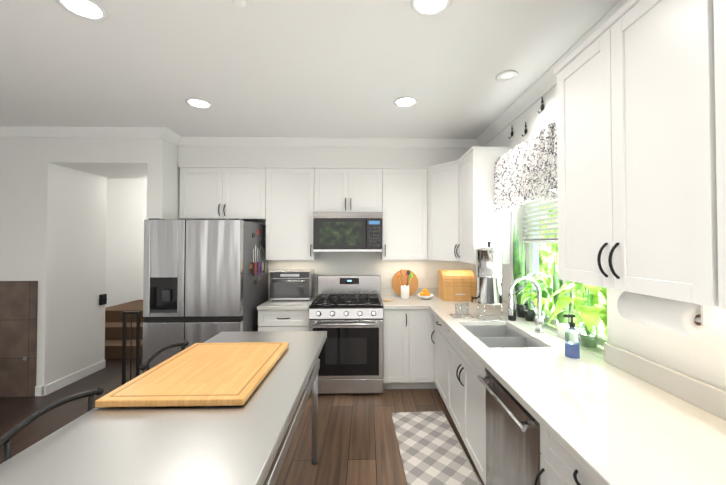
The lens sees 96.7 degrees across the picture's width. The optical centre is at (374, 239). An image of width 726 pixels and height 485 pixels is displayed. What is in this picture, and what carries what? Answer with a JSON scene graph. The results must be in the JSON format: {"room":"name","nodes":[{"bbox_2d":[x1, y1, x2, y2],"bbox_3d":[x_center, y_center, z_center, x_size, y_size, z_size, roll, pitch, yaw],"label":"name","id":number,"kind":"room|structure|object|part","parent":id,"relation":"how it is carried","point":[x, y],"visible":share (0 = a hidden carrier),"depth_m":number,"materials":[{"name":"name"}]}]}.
{"room":"kitchen","nodes":[
{"label":"kitchen","id":0,"kind":"room"},
{"bbox_2d":[0,137,184,395],"bbox_3d":[-3.776,0.232,3.699,3.100,2.750,0.760,0,-1,-1],"label":"wall","id":1,"kind":"structure","parent":0,"point":[53,204],"depth_m":3.32,"materials":[{"name":"white paint"}]},
{"bbox_2d":[0,281,37,396],"bbox_3d":[-4.301,1.012,3.265,1.670,1.175,0.053,0,-1,-1],"label":"fireplace","id":2,"kind":"object","parent":1,"relation":"attached to","point":[18,330],"visible":1,"depth_m":3.29,"materials":[{"name":"tile"}]},
{"bbox_2d":[35,385,46,395],"bbox_3d":[-4.344,1.550,3.278,1.944,0.100,0.017,0,-1,-1],"label":"baseboard","id":3,"kind":"structure","parent":1,"relation":"attached to","point":[39,390],"depth_m":3.29,"materials":[{"name":"white wood"}]},
{"bbox_2d":[47,360,105,394],"bbox_3d":[-3.394,1.557,3.694,0.024,0.100,0.744,0,-1,-1],"label":"baseboard","id":4,"kind":"structure","parent":1,"relation":"attached to","point":[68,380],"depth_m":3.63,"materials":[{"name":"white wood"}]},
{"bbox_2d":[0,126,175,139],"bbox_3d":[-3.730,-1.104,3.316,3.172,0.092,0.092,0,-1,-1],"label":"crown molding","id":5,"kind":"structure","parent":1,"relation":"attached to","point":[5,131],"depth_m":3.32,"materials":[{"name":"white wood"}]},
{"bbox_2d":[99,294,106,304],"bbox_3d":[-3.374,0.747,4.020,0.060,0.130,0.080,0,-1,-1],"label":"light switch","id":6,"kind":"object","parent":1,"relation":"attached to","point":[102,299],"visible":1,"depth_m":4.00,"materials":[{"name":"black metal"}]},
{"bbox_2d":[172,134,475,148],"bbox_3d":[-0.548,-1.098,3.658,3.350,0.092,0.072,0,-1,-1],"label":"crown molding","id":7,"kind":"structure","parent":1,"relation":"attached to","point":[181,141],"depth_m":3.65,"materials":[{"name":"white wood"}]},
{"bbox_2d":[105,179,146,307],"bbox_3d":[-3.911,0.268,5.941,2.940,2.750,0.150,0,-1,-1],"label":"wall","id":8,"kind":"structure","parent":0,"point":[126,208],"depth_m":5.86,"materials":[{"name":"white paint"}]},
{"bbox_2d":[0,359,483,484],"bbox_3d":[-1.901,1.603,1.641,6.750,0.060,8.800,0,-1,-1],"label":"floor","id":9,"kind":"structure","parent":0,"point":[357,442],"depth_m":2.75,"materials":[{"name":"brown wood"}]},
{"bbox_2d":[0,387,103,461],"bbox_3d":[-0.940,1.074,1.133,0.437,0.986,0.412,0,-1,-1],"label":"stool","id":10,"kind":"object","parent":9,"relation":"on","point":[5,443],"visible":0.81,"depth_m":1.09,"materials":[{"name":"black metal"}]},
{"bbox_2d":[105,300,144,358],"bbox_3d":[-3.341,1.352,5.111,1.839,0.555,1.499,0,-1,-1],"label":"carpeted stairs","id":11,"kind":"structure","parent":9,"relation":"on","point":[113,329],"depth_m":4.63,"materials":[{"name":"brown wood"}]},
{"bbox_2d":[122,311,139,384],"bbox_3d":[-2.496,1.170,3.304,0.162,0.860,0.022,0,-1,-1],"label":"baby gate","id":12,"kind":"object","parent":9,"relation":"on","point":[124,345],"visible":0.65,"depth_m":3.30,"materials":[{"name":"black metal"}]},
{"bbox_2d":[0,331,326,484],"bbox_3d":[-0.716,1.115,1.453,0.770,0.910,1.830,0,-1,-1],"label":"kitchen island","id":13,"kind":"object","parent":9,"relation":"on","point":[204,445],"visible":0.77,"depth_m":1.06,"materials":[{"name":"grey"}]},
{"bbox_2d":[95,342,288,406],"bbox_3d":[-0.807,0.645,1.623,0.570,0.034,0.740,0,-1,-1],"label":"bamboo cutting board","id":14,"kind":"object","parent":13,"relation":"on","point":[215,374],"visible":1,"depth_m":1.45,"materials":[{"name":"brown"}]},
{"bbox_2d":[139,341,188,370],"bbox_3d":[-0.956,1.084,1.773,0.437,0.986,0.412,0,-1,-1],"label":"stool","id":15,"kind":"object","parent":9,"relation":"on","point":[144,365],"visible":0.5,"depth_m":1.73,"materials":[{"name":"black metal"}]},
{"bbox_2d":[142,218,267,373],"bbox_3d":[-1.722,0.704,3.476,0.937,1.797,0.870,0,-1,-1],"label":"fridge","id":16,"kind":"object","parent":9,"relation":"on","point":[204,281],"visible":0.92,"depth_m":3.05,"materials":[{"name":"grey metal"}]},
{"bbox_2d":[258,310,308,389],"bbox_3d":[-0.955,1.169,3.635,0.528,0.874,0.666,0,-1,-1],"label":"base cabinet","id":17,"kind":"object","parent":9,"relation":"on","point":[283,320],"visible":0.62,"depth_m":3.35,"materials":[{"name":"white wood"}]},
{"bbox_2d":[257,288,317,309],"bbox_3d":[-0.956,0.663,3.651,0.530,0.135,0.651,0,-1,-1],"label":"countertop","id":18,"kind":"structure","parent":17,"relation":"on","point":[269,304],"depth_m":3.43,"materials":[{"name":"stone"}]},
{"bbox_2d":[270,269,314,300],"bbox_3d":[-0.957,0.528,3.763,0.450,0.335,0.359,0,-1,-1],"label":"toaster oven","id":19,"kind":"object","parent":18,"relation":"on","point":[292,284],"visible":0.98,"depth_m":3.62,"materials":[{"name":"silver metal"}]},
{"bbox_2d":[309,275,382,393],"bbox_3d":[-0.300,1.019,3.599,0.762,1.172,0.753,0,-1,-1],"label":"range","id":20,"kind":"object","parent":9,"relation":"on","point":[346,312],"visible":1,"depth_m":3.29,"materials":[{"name":"grey metal"}]},
{"bbox_2d":[383,309,402,388],"bbox_3d":[0.246,1.169,3.684,0.325,0.874,0.626,0,-1,-1],"label":"base cabinet","id":21,"kind":"object","parent":9,"relation":"on","point":[392,318],"depth_m":3.38,"materials":[{"name":"white wood"}]},
{"bbox_2d":[381,288,424,308],"bbox_3d":[0.309,0.662,3.680,0.450,0.137,0.654,0,-1,-1],"label":"countertop","id":22,"kind":"structure","parent":21,"relation":"on","point":[414,302],"depth_m":3.61,"materials":[{"name":"white stone"}]},
{"bbox_2d":[391,270,417,295],"bbox_3d":[0.369,0.533,3.950,0.330,0.329,0.064,0,-1,-1],"label":"wood board","id":23,"kind":"object","parent":22,"relation":"on","point":[396,285],"visible":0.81,"depth_m":3.94,"materials":[{"name":"brown wood"}]},
{"bbox_2d":[397,269,412,298],"bbox_3d":[0.357,0.524,3.815,0.188,0.343,0.104,0,-1,-1],"label":"utensil crock","id":24,"kind":"object","parent":22,"relation":"on","point":[404,291],"visible":1,"depth_m":3.78,"materials":[{"name":"white ceramic"}]},
{"bbox_2d":[403,309,434,388],"bbox_3d":[0.464,1.169,3.660,0.345,0.874,0.685,0,-1,-1],"label":"base cabinet","id":25,"kind":"object","parent":9,"relation":"on","point":[425,349],"depth_m":3.38,"materials":[{"name":"white wood"}]},
{"bbox_2d":[391,411,481,484],"bbox_3d":[0.457,1.573,1.969,0.566,0.012,2.019,0,-1,-1],"label":"runner mat","id":26,"kind":"object","parent":9,"relation":"on","point":[432,451],"visible":0.95,"depth_m":2.40,"materials":[{"name":"grey fabric"}]},
{"bbox_2d":[435,316,485,428],"bbox_3d":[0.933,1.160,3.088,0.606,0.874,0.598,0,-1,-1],"label":"base cabinet","id":27,"kind":"object","parent":9,"relation":"on","point":[457,370],"depth_m":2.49,"materials":[{"name":"white wood"}]},
{"bbox_2d":[478,368,540,484],"bbox_3d":[0.935,1.137,1.618,0.661,0.872,0.592,0,-1,-1],"label":"dishwasher","id":28,"kind":"object","parent":9,"relation":"on","point":[513,452],"visible":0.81,"depth_m":1.59,"materials":[{"name":"grey metal"}]},
{"bbox_2d":[535,425,597,484],"bbox_3d":[0.984,1.125,0.989,0.606,0.874,0.659,0,-1,-1],"label":"base cabinet","id":29,"kind":"object","parent":9,"relation":"on","point":[557,467],"depth_m":1.20,"materials":[{"name":"white wood"}]},
{"bbox_2d":[425,288,725,484],"bbox_3d":[0.985,0.719,1.664,0.804,0.316,4.716,0,-1,-1],"label":"countertop","id":30,"kind":"structure","parent":29,"relation":"on","point":[609,414],"depth_m":1.28,"materials":[{"name":"white stone"}]},
{"bbox_2d":[417,289,433,299],"bbox_3d":[0.593,0.635,3.779,0.200,0.119,0.200,0,-1,-1],"label":"fruit bowl","id":31,"kind":"object","parent":30,"relation":"on","point":[424,294],"visible":1,"depth_m":3.73,"materials":[{"name":"white ceramic"}]},
{"bbox_2d":[438,270,475,300],"bbox_3d":[0.959,0.530,3.766,0.370,0.330,0.286,0,-1,-1],"label":"bread box","id":32,"kind":"object","parent":30,"relation":"on","point":[456,285],"visible":0.98,"depth_m":3.64,"materials":[{"name":"brown wood"}]},
{"bbox_2d":[450,302,473,317],"bbox_3d":[0.771,0.620,2.853,0.176,0.117,0.146,0,-1,-1],"label":"drying rack","id":33,"kind":"object","parent":30,"relation":"on","point":[462,311],"visible":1,"depth_m":2.85,"materials":[{"name":"clear glass"}]},
{"bbox_2d":[471,241,502,320],"bbox_3d":[0.966,0.347,2.782,0.268,0.664,0.224,0,-1,-1],"label":"water filter","id":34,"kind":"object","parent":30,"relation":"on","point":[489,274],"visible":1,"depth_m":2.69,"materials":[{"name":"silver metal"}]},
{"bbox_2d":[508,296,515,320],"bbox_3d":[1.155,0.572,2.703,0.064,0.210,0.084,0,-1,-1],"label":"soap dispenser","id":35,"kind":"object","parent":30,"relation":"on","point":[512,318],"visible":0.54,"depth_m":2.68,"materials":[{"name":"black"}]},
{"bbox_2d":[508,277,544,332],"bbox_3d":[1.095,0.470,2.318,0.259,0.402,0.111,0,-1,-1],"label":"faucet","id":36,"kind":"object","parent":30,"relation":"on","point":[539,322],"visible":1,"depth_m":2.33,"materials":[{"name":"silver metal"}]},
{"bbox_2d":[512,222,606,349],"bbox_3d":[1.219,0.219,2.326,0.327,0.895,1.088,0,-1,-1],"label":"potted plant","id":37,"kind":"object","parent":30,"relation":"on","point":[590,313],"visible":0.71,"depth_m":2.18,"materials":[{"name":"green plant"}]},
{"bbox_3d":[1.302,0.390,2.212,0.110,0.550,0.139,0,-1,-1],"label":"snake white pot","id":38,"kind":"part","parent":37,"relation":"part of","materials":[{"name":"white ceramic"}]},
{"bbox_2d":[563,314,579,358],"bbox_3d":[1.117,0.545,1.832,0.082,0.236,0.073,0,-1,-1],"label":"soap bottle","id":39,"kind":"object","parent":30,"relation":"on","point":[572,342],"visible":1,"depth_m":1.81,"materials":[{"name":"blue"}]},
{"bbox_2d":[0,0,618,178],"bbox_3d":[-1.901,-1.226,1.687,6.750,0.100,8.800,0,-1,-1],"label":"ceiling","id":40,"kind":"structure","parent":0,"point":[313,68],"depth_m":2.14,"materials":[{"name":"white paint"}]},
{"bbox_2d":[56,0,107,20],"bbox_3d":[-1.474,-1.171,1.627,0.200,0.011,0.200,0,-1,-1],"label":"recessed light","id":41,"kind":"object","parent":40,"relation":"in","point":[91,10],"visible":1,"depth_m":1.64,"materials":[{"name":"white plastic"}]},
{"bbox_2d":[185,98,211,108],"bbox_3d":[-1.491,-1.153,2.736,0.200,0.011,0.200,0,-1,-1],"label":"recessed light","id":42,"kind":"object","parent":40,"relation":"in","point":[198,103],"visible":0.94,"depth_m":2.74,"materials":[{"name":"white plastic"}]},
{"bbox_2d":[231,0,245,6],"bbox_3d":[-0.673,-1.170,1.596,0.068,0.013,0.068,0,-1,-1],"label":"sprinkler","id":43,"kind":"object","parent":40,"relation":"attached to","point":[239,3],"visible":1,"depth_m":1.59,"materials":[{"name":"white plastic"}]},
{"bbox_2d":[394,97,417,107],"bbox_3d":[0.260,-1.153,2.709,0.200,0.011,0.200,0,-1,-1],"label":"recessed light","id":44,"kind":"object","parent":40,"relation":"in","point":[404,102],"visible":0.98,"depth_m":2.71,"materials":[{"name":"white"}]},
{"bbox_2d":[411,0,451,16],"bbox_3d":[0.277,-1.172,1.589,0.200,0.011,0.200,0,-1,-1],"label":"recessed light","id":45,"kind":"object","parent":40,"relation":"in","point":[427,8],"visible":1,"depth_m":1.62,"materials":[{"name":"white"}]},
{"bbox_2d":[496,71,518,81],"bbox_3d":[0.940,-1.160,2.296,0.152,0.011,0.152,0,-1,-1],"label":"recessed light","id":46,"kind":"object","parent":40,"relation":"in","point":[506,76],"visible":1,"depth_m":2.29,"materials":[{"name":"white plastic"}]},
{"bbox_2d":[178,147,468,167],"bbox_3d":[-0.503,-0.979,3.856,3.450,0.325,0.325,0,-1,-1],"label":"soffit","id":47,"kind":"structure","parent":0,"point":[297,156],"depth_m":3.69,"materials":[{"name":"white paint"}]},
{"bbox_2d":[248,221,471,299],"bbox_3d":[-0.489,0.238,4.074,3.810,2.750,0.150,0,-1,-1],"label":"wall","id":48,"kind":"structure","parent":0,"point":[349,263],"depth_m":4.01,"materials":[{"name":"white paint"}]},
{"bbox_2d":[179,165,266,221],"bbox_3d":[-1.725,-0.535,3.814,0.965,0.606,0.326,0,-1,-1],"label":"upper cabinet","id":49,"kind":"object","parent":48,"relation":"attached to","point":[207,192],"depth_m":3.66,"materials":[{"name":"white wood"}]},
{"bbox_2d":[266,165,317,259],"bbox_3d":[-0.998,-0.300,3.828,0.605,1.076,0.326,0,-1,-1],"label":"upper cabinet","id":50,"kind":"object","parent":48,"relation":"attached to","point":[290,189],"depth_m":3.67,"materials":[{"name":"white wood"}]},
{"bbox_2d":[315,166,382,213],"bbox_3d":[-0.306,-0.570,3.849,0.776,0.534,0.326,0,-1,-1],"label":"upper cabinet","id":51,"kind":"object","parent":48,"relation":"attached to","point":[337,188],"depth_m":3.69,"materials":[{"name":"white wood"}]},
{"bbox_2d":[313,212,381,251],"bbox_3d":[-0.305,-0.082,3.800,0.772,0.449,0.410,0,-1,-1],"label":"microwave","id":52,"kind":"object","parent":51,"relation":"attached to","point":[347,231],"visible":1,"depth_m":3.61,"materials":[{"name":"grey"}]},
{"bbox_2d":[381,166,422,259],"bbox_3d":[0.370,-0.299,3.840,0.571,1.076,0.368,0,-1,-1],"label":"upper cabinet","id":53,"kind":"object","parent":48,"relation":"attached to","point":[402,216],"depth_m":3.70,"materials":[{"name":"white wood"}]},
{"bbox_2d":[419,269,424,277],"bbox_3d":[0.585,0.424,4.019,0.075,0.115,0.006,0,-1,-1],"label":"outlet","id":54,"kind":"object","parent":48,"relation":"attached to","point":[421,273],"visible":1,"depth_m":4.02,"materials":[{"name":"white plastic"}]},
{"bbox_2d":[423,161,454,260],"bbox_3d":[0.883,-0.301,3.725,0.676,1.076,0.624,0,-1,-1],"label":"upper cabinet","id":55,"kind":"object","parent":48,"relation":"attached to","point":[442,212],"depth_m":3.60,"materials":[{"name":"white wood"}]},
{"bbox_2d":[472,85,725,390],"bbox_3d":[1.377,0.184,0.769,0.160,2.750,6.850,0,-1,-1],"label":"wall","id":56,"kind":"structure","parent":0,"point":[704,360],"depth_m":1.57,"materials":[{"name":"white paint"}]},
{"bbox_2d":[455,146,510,263],"bbox_3d":[1.044,-0.310,3.208,0.379,1.076,0.526,0,-1,-1],"label":"upper cabinet","id":57,"kind":"object","parent":56,"relation":"attached to","point":[477,223],"depth_m":2.95,"materials":[{"name":"white wood"}]},
{"bbox_2d":[493,121,557,211],"bbox_3d":[1.148,-0.476,2.300,0.212,0.500,1.220,0,-1,-1],"label":"valance curtain","id":58,"kind":"object","parent":56,"relation":"attached to","point":[526,170],"visible":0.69,"depth_m":2.26,"materials":[{"name":"fabric"}]},
{"bbox_2d":[538,97,543,112],"bbox_3d":[1.236,-0.998,2.396,0.044,0.123,0.033,0,-1,-25],"label":"iron hook","id":59,"kind":"object","parent":56,"relation":"attached to","point":[541,108],"depth_m":2.39,"materials":[{"name":"black metal"}]},
{"bbox_2d":[476,0,627,146],"bbox_3d":[1.267,-1.149,0.550,0.072,0.092,6.375,0,-1,-1],"label":"crown molding","id":60,"kind":"structure","parent":56,"relation":"attached to","point":[541,86],"depth_m":2.46,"materials":[{"name":"white wood"}]},
{"bbox_2d":[526,200,606,346],"bbox_3d":[1.400,0.042,2.347,0.035,1.236,1.140,0,-1,-1],"label":"window","id":61,"kind":"structure","parent":56,"relation":"in","point":[529,270],"depth_m":2.87,"materials":[{"name":"white"}]},
{"bbox_2d":[522,197,557,242],"bbox_3d":[1.357,-0.275,2.352,0.040,0.598,1.116,0,-1,-1],"label":"window blinds","id":62,"kind":"object","parent":61,"relation":"attached to","point":[543,240],"visible":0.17,"depth_m":2.62,"materials":[{"name":"white plastic"}]},
{"bbox_2d":[554,0,681,300],"bbox_3d":[1.111,-0.342,1.250,0.341,1.076,0.805,0,-1,-1],"label":"upper cabinet","id":63,"kind":"object","parent":56,"relation":"attached to","point":[641,134],"depth_m":1.22,"materials":[{"name":"white wood"}]},
{"bbox_2d":[617,291,718,339],"bbox_3d":[1.111,0.272,1.246,0.136,0.150,0.330,0,-1,-1],"label":"paper towel","id":64,"kind":"object","parent":63,"relation":"attached to","point":[693,321],"visible":0.9,"depth_m":1.15,"materials":[{"name":"white paper"}]},
{"bbox_2d":[678,0,725,308],"bbox_3d":[1.129,-0.353,0.539,0.341,1.076,0.876,0,-1,-1],"label":"upper cabinet","id":65,"kind":"object","parent":56,"relation":"attached to","point":[701,23],"depth_m":0.93,"materials":[{"name":"white wood"}]},
{"label":"outside","id":66,"kind":"structure","parent":0,"visible":0},
{"bbox_2d":[539,198,606,348],"bbox_3d":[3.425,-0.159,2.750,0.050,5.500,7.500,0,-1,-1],"label":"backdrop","id":67,"kind":"structure","parent":66,"point":[548,253],"depth_m":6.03,"materials":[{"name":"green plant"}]}
]}

